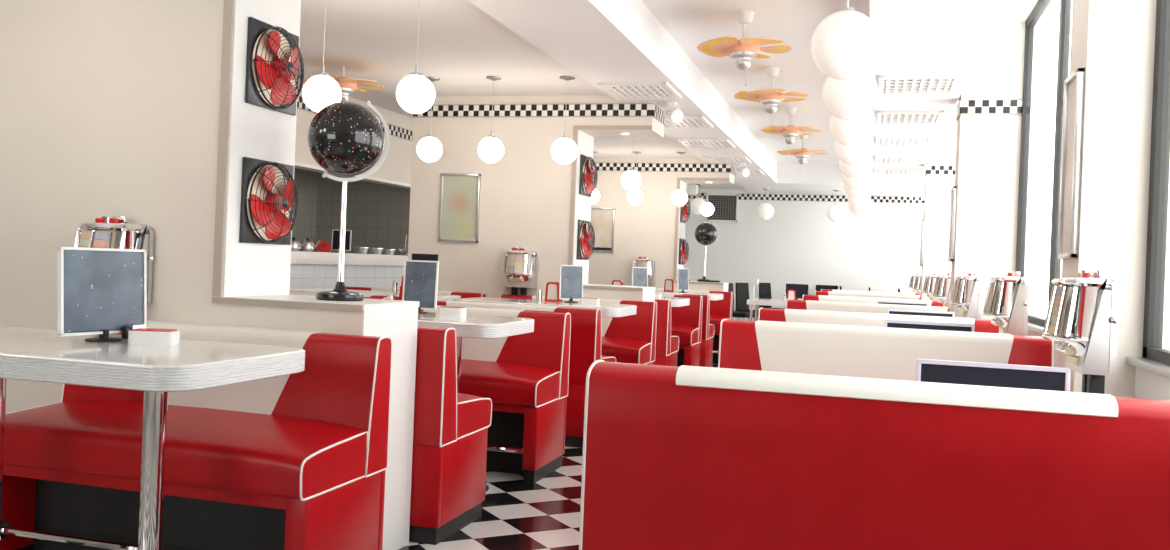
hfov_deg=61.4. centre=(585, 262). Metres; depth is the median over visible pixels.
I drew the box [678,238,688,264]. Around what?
wall fan
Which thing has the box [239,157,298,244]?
wall fan
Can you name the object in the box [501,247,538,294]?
jukebox
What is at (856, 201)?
pendant lamp
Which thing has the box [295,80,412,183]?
wall
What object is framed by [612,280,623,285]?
napkin dispenser
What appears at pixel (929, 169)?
trim
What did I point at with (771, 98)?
ceiling fan
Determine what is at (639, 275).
menu board
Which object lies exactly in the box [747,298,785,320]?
cafe table
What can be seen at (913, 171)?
ceiling vent
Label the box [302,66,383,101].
ceiling fan
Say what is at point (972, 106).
trim
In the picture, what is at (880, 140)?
ceiling vent
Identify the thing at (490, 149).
pendant lamp
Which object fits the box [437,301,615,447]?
bench
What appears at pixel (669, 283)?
napkin dispenser
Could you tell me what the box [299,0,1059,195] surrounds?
ceiling
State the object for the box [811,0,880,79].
pendant lamp
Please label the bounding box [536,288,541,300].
salt shaker
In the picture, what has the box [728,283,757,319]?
dining chair
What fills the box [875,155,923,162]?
ceiling vent
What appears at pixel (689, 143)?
ceiling vent
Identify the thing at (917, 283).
jukebox
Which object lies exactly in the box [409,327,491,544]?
bench
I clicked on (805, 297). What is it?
bench
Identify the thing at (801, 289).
menu board
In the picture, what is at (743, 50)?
ceiling fan
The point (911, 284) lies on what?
jukebox
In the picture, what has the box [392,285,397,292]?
jar
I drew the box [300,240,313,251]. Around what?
pot
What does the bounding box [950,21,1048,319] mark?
wall
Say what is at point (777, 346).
bench
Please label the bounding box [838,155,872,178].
pendant lamp
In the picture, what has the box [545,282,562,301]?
napkin dispenser
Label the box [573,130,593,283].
pillar
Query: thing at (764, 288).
dining chair
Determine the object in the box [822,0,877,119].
pendant lamp
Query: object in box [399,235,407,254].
pan
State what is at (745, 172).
ceiling spotlight
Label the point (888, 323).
menu board
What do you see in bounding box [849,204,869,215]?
pendant lamp
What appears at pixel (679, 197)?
pendant lamp
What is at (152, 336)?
napkin holder
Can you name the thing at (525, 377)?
bench
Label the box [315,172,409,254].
wall
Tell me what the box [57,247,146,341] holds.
monitor
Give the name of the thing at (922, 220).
framed print
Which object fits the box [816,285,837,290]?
dining chair
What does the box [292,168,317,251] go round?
wall
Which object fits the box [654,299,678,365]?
bench
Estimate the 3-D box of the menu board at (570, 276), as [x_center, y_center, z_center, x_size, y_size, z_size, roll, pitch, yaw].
[-0.089,0.137,6.353,0.161,0.240,0.089,2,0,-24]
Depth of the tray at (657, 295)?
7.97 m
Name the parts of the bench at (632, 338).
cream panel, seat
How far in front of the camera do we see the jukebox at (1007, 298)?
4.19 m
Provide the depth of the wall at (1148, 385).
3.07 m
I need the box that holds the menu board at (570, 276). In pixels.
[559,265,582,302]
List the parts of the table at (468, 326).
leg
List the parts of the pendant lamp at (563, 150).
glass globe, cord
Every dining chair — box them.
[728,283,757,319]
[736,283,758,320]
[759,283,785,308]
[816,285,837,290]
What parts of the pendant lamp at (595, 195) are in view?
glass globe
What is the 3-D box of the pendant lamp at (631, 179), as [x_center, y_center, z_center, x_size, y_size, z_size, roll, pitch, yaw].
[0.393,-0.886,8.276,0.168,0.557,0.168,2,0,16]
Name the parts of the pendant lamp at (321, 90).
glass globe, cord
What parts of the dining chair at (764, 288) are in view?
backrest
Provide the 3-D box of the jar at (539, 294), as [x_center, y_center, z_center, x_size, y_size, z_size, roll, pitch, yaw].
[-0.300,0.221,6.392,0.038,0.055,0.038,2,0,16]
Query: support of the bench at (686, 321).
on the floor
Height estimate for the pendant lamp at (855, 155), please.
0.702 m
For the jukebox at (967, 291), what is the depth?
5.91 m
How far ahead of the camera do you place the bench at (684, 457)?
1.93 m
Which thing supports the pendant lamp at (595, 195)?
hanging from the ceiling
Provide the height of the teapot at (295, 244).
0.106 m
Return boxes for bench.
[0,320,391,549]
[289,290,398,299]
[289,292,386,299]
[345,286,485,297]
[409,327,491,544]
[423,305,570,483]
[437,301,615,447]
[500,294,656,364]
[579,360,1169,549]
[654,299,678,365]
[655,288,732,363]
[655,292,713,366]
[661,294,702,366]
[718,319,1053,380]
[758,308,999,332]
[786,299,949,313]
[802,295,943,306]
[815,291,920,299]
[821,289,918,294]
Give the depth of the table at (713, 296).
9.74 m
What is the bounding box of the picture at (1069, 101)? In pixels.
[1062,78,1075,253]
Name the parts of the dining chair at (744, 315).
backrest, seat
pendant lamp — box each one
[303,0,340,111]
[396,0,434,113]
[417,77,441,161]
[478,76,503,162]
[551,76,576,163]
[591,151,599,203]
[621,146,640,189]
[627,151,642,204]
[671,152,687,205]
[690,184,705,214]
[700,195,713,215]
[756,189,773,219]
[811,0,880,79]
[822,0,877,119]
[826,190,844,221]
[829,110,875,146]
[835,136,873,164]
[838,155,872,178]
[841,170,871,189]
[844,181,870,197]
[846,190,870,204]
[848,199,869,210]
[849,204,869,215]
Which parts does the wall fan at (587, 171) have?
blade, blade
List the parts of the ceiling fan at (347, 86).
blade, down rod, motor, blade, blade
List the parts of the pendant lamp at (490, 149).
glass globe, cord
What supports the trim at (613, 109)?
attached to the wall at (525, 195)
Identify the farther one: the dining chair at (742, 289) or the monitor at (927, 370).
the dining chair at (742, 289)
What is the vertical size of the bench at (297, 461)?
0.754 m
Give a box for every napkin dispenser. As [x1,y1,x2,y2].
[399,285,423,310]
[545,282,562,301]
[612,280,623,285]
[664,279,673,291]
[787,290,795,299]
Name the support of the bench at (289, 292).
on the floor
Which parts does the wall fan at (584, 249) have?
blade, blade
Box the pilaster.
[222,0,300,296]
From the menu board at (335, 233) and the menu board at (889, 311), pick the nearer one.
the menu board at (889, 311)
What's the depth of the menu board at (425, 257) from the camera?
6.63 m
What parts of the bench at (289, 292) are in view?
cream panel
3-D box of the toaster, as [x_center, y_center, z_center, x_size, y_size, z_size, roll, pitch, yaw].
[-2.100,-0.130,7.910,0.111,0.091,0.169,2,0,-12]
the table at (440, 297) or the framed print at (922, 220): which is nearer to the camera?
the table at (440, 297)
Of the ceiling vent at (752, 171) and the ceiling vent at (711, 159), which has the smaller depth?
the ceiling vent at (711, 159)
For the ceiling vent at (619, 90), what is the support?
in the ceiling
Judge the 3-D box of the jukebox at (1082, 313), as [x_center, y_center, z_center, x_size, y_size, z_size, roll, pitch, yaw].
[1.381,0.207,2.778,0.174,0.376,0.256,2,0,16]
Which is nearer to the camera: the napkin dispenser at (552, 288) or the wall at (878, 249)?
the napkin dispenser at (552, 288)
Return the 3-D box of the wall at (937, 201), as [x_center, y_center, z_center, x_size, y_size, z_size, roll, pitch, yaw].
[3.681,-0.163,9.983,0.490,2.620,0.220,2,0,16]
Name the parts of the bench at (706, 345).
cream panel, backrest, seat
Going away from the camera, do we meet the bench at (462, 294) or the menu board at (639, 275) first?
the bench at (462, 294)
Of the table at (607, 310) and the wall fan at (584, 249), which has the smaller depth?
the table at (607, 310)
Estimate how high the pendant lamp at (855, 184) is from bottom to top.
0.702 m
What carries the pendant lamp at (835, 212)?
hanging from the ceiling
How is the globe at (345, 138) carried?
on the trim at (395, 319)
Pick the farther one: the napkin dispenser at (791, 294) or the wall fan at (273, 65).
the napkin dispenser at (791, 294)
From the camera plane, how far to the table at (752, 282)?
13.68 m
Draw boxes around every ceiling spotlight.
[664,102,683,123]
[737,163,749,176]
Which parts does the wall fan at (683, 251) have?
panel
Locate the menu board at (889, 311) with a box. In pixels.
[887,309,954,316]
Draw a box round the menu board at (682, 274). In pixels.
[677,268,688,291]
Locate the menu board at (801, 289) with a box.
[785,283,808,299]
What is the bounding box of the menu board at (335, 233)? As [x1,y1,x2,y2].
[331,229,351,252]
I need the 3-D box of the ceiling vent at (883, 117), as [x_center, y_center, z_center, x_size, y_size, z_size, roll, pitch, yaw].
[2.303,-1.031,7.008,0.440,0.016,0.530,2,0,16]
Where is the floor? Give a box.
[398,363,717,549]
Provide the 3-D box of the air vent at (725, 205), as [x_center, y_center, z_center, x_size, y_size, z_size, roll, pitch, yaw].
[2.038,-0.819,14.707,0.480,0.420,0.030,2,0,16]
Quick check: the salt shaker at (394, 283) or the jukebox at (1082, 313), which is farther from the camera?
the salt shaker at (394, 283)
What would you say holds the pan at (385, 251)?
on the countertop at (308, 270)
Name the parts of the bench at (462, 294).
cream panel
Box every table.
[0,327,304,549]
[290,288,460,300]
[418,312,533,493]
[453,297,636,316]
[655,290,722,300]
[655,297,689,306]
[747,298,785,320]
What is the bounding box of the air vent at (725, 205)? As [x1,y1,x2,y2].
[705,193,738,221]
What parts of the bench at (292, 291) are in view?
cream panel, backrest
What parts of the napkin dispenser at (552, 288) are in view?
plate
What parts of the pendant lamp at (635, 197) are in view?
glass globe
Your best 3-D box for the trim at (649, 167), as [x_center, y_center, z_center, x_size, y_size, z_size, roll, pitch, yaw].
[0.733,-1.044,10.985,1.826,0.092,0.391,2,0,16]
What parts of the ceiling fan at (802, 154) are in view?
blade, blade, motor, blade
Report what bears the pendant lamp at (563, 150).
hanging from the ceiling
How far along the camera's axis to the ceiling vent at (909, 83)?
5.74 m
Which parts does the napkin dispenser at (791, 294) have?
plate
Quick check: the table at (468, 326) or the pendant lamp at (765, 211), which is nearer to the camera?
the table at (468, 326)
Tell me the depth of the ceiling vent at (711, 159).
10.13 m
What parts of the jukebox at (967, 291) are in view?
page frame, page frame, page frame, plate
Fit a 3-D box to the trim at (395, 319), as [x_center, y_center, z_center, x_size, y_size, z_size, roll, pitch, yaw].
[-0.883,-0.018,3.314,0.567,1.965,0.394,2,0,16]
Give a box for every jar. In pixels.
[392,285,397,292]
[536,292,541,300]
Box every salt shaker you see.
[387,292,394,299]
[392,281,397,292]
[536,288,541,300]
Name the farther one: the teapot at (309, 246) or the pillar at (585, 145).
the teapot at (309, 246)
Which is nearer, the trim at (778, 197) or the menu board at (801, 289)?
the menu board at (801, 289)
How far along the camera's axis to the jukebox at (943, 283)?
7.56 m
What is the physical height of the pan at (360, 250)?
0.056 m
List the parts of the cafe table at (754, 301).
leg, leg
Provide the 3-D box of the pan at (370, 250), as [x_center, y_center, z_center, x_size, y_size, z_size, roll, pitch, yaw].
[-1.869,-0.103,8.723,0.166,0.056,0.164,2,0,16]
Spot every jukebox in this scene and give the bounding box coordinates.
[74,216,153,303]
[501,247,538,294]
[632,256,655,282]
[909,273,920,292]
[912,275,920,295]
[922,273,940,300]
[933,272,950,307]
[950,272,982,318]
[982,271,1028,335]
[1040,270,1118,393]
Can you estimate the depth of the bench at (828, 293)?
10.80 m
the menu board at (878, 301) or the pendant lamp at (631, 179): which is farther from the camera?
the pendant lamp at (631, 179)
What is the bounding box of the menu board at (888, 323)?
[884,319,974,331]
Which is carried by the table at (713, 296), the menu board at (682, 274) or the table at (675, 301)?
the menu board at (682, 274)
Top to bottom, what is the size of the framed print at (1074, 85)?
0.640 m
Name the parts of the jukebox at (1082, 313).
glass, page frame, knob, page frame, knob, page frame, plate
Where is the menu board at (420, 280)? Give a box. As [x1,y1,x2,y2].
[402,260,438,313]
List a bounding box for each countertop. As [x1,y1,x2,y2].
[290,251,407,288]
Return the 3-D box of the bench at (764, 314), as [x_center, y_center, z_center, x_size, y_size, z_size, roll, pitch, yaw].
[1.554,0.668,5.300,1.245,0.788,0.955,2,0,16]
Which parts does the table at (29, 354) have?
leg, leg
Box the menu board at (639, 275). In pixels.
[631,267,647,286]
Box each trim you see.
[212,0,419,549]
[294,162,410,188]
[297,96,412,140]
[413,103,665,124]
[568,125,655,301]
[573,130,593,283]
[593,162,735,175]
[673,177,728,291]
[676,180,686,280]
[687,193,924,203]
[924,165,954,176]
[956,99,1022,120]
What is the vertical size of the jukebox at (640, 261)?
0.340 m
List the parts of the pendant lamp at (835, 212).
glass globe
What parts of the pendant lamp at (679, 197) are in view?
glass globe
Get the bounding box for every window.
[1016,0,1070,333]
[1126,0,1169,377]
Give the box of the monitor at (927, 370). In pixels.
[916,359,1070,391]
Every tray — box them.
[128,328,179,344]
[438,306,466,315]
[580,298,599,303]
[655,293,660,297]
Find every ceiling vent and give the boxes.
[597,82,681,98]
[664,116,712,127]
[678,139,734,147]
[702,156,750,162]
[735,169,763,174]
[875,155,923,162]
[875,168,917,174]
[876,136,932,145]
[877,111,944,123]
[878,74,961,93]
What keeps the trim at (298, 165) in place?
attached to the wall at (396, 166)
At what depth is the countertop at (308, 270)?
7.85 m
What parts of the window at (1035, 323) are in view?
sill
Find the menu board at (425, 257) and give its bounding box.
[412,253,438,260]
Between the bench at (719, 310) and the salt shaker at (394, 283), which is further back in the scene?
the bench at (719, 310)
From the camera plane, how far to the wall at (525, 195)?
7.11 m
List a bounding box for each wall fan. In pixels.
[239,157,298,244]
[245,17,303,115]
[576,219,594,259]
[579,154,597,196]
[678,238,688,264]
[680,199,690,222]
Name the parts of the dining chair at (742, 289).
backrest, seat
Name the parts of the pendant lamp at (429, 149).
glass globe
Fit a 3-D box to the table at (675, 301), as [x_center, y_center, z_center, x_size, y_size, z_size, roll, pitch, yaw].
[0.270,0.641,8.097,1.090,0.740,0.560,2,0,16]
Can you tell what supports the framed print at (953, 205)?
attached to the wall at (987, 168)
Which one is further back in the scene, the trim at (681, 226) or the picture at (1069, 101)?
the trim at (681, 226)
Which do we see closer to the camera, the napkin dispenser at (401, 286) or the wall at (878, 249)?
the napkin dispenser at (401, 286)
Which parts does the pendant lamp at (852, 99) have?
glass globe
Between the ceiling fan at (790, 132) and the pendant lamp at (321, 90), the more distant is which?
the ceiling fan at (790, 132)
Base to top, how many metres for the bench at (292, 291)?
0.754 m
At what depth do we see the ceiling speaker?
13.38 m
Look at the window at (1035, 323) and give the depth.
5.17 m
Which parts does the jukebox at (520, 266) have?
page frame, page frame, plate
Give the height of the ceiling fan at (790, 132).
0.400 m
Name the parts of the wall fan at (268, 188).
blade, blade, blade, blade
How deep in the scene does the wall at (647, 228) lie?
10.82 m
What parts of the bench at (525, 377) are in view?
cream panel, panel, foot rail, seat, backrest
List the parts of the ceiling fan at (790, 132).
blade, blade, motor, blade, blade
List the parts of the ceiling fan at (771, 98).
blade, blade, blade, motor, blade, blade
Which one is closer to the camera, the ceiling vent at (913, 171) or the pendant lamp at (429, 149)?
the pendant lamp at (429, 149)
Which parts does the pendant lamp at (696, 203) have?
glass globe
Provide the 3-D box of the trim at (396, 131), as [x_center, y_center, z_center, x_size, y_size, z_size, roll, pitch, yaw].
[-1.974,-1.152,7.402,0.011,0.092,16.300,2,0,16]
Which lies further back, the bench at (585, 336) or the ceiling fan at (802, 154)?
the ceiling fan at (802, 154)
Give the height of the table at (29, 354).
0.740 m
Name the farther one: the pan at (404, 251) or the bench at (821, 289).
the bench at (821, 289)
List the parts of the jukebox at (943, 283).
page frame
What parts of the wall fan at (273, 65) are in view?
blade, blade, blade, blade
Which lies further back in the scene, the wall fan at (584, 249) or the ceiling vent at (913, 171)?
the ceiling vent at (913, 171)
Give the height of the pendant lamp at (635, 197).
0.557 m
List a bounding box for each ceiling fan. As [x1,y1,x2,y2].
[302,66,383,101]
[697,10,791,85]
[734,67,808,125]
[761,107,820,154]
[777,135,828,172]
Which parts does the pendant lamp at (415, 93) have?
glass globe, cord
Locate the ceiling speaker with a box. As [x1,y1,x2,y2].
[687,183,697,194]
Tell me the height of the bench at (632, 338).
0.754 m
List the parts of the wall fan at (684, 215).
panel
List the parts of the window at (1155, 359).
sill, frame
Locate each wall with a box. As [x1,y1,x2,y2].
[0,0,362,412]
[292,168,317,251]
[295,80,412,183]
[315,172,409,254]
[408,95,663,300]
[588,157,734,291]
[683,164,925,309]
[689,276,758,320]
[921,118,956,299]
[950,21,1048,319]
[1027,329,1169,399]
[1058,0,1169,397]
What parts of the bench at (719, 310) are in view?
cream panel, panel, seat, backrest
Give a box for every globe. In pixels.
[307,101,389,300]
[695,222,718,281]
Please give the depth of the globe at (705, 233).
10.74 m
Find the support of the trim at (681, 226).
attached to the wall at (647, 228)
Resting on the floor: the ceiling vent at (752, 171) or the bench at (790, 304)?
the bench at (790, 304)
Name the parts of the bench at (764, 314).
cream panel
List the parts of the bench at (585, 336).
cream panel, backrest, seat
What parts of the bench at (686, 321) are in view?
cream panel, panel, seat, backrest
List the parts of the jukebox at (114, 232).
page frame, page frame, page frame, page frame, plate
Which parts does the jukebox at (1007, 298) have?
page frame, page frame, page frame, plate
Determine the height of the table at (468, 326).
0.740 m
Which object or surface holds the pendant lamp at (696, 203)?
hanging from the ceiling
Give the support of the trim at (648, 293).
attached to the wall at (525, 195)
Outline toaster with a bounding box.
[316,241,330,251]
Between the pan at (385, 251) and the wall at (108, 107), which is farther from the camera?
the pan at (385, 251)
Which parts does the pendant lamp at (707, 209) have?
glass globe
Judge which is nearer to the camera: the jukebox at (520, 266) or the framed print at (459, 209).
the jukebox at (520, 266)
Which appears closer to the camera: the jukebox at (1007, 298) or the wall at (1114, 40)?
the wall at (1114, 40)
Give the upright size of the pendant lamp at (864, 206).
0.702 m
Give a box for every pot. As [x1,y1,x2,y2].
[291,240,300,250]
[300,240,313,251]
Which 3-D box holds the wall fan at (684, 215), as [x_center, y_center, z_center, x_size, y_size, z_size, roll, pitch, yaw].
[1.117,-0.584,10.885,0.082,0.285,0.285,2,0,16]
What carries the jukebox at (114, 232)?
attached to the wall at (108, 107)
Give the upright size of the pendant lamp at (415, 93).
0.557 m
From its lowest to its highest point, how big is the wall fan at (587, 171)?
0.285 m
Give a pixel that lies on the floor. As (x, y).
(544, 514)
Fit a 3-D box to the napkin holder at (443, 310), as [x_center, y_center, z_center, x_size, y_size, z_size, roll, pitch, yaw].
[-0.600,0.218,4.439,0.115,0.036,0.075,2,0,10]
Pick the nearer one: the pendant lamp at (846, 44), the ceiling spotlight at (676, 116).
the pendant lamp at (846, 44)
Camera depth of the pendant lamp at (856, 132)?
5.26 m
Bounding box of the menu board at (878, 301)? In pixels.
[876,300,927,305]
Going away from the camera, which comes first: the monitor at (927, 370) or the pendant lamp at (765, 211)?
the monitor at (927, 370)
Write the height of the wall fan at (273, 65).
0.285 m
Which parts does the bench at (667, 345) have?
backrest, seat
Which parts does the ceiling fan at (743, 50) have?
blade, blade, motor, down rod, blade, blade, blade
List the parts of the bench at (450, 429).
backrest, seat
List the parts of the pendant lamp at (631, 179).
glass globe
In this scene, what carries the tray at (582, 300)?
on the table at (607, 310)
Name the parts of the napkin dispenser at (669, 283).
plate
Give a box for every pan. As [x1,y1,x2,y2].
[353,247,368,253]
[367,248,383,253]
[382,249,395,254]
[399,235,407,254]
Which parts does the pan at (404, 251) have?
dish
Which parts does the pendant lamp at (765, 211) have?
glass globe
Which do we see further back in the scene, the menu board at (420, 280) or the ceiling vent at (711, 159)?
the ceiling vent at (711, 159)
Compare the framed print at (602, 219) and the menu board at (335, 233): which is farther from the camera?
the framed print at (602, 219)
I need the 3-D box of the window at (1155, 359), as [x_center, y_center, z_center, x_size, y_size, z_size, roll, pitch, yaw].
[1.527,-0.609,2.038,0.120,1.860,2.450,2,0,16]
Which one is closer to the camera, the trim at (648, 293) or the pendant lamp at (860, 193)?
the trim at (648, 293)
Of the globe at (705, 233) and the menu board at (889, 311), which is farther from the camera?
the globe at (705, 233)
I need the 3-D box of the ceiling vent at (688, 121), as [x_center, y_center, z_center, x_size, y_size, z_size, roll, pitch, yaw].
[0.734,-1.093,7.660,0.440,0.016,0.530,2,0,16]
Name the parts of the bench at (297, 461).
foot rail, panel, seat, backrest, cream panel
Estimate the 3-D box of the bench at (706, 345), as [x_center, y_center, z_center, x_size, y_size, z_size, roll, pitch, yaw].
[0.622,0.649,9.298,1.125,0.754,0.481,2,0,16]
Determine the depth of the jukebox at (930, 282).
9.23 m
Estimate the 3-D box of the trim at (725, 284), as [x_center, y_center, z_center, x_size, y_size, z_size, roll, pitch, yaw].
[1.284,0.069,10.817,0.567,1.965,0.394,2,0,16]
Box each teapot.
[291,237,306,250]
[300,238,319,251]
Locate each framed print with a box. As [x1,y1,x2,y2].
[438,173,480,242]
[590,208,614,251]
[920,219,924,265]
[948,186,957,261]
[1057,67,1084,258]
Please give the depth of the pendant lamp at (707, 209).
11.91 m

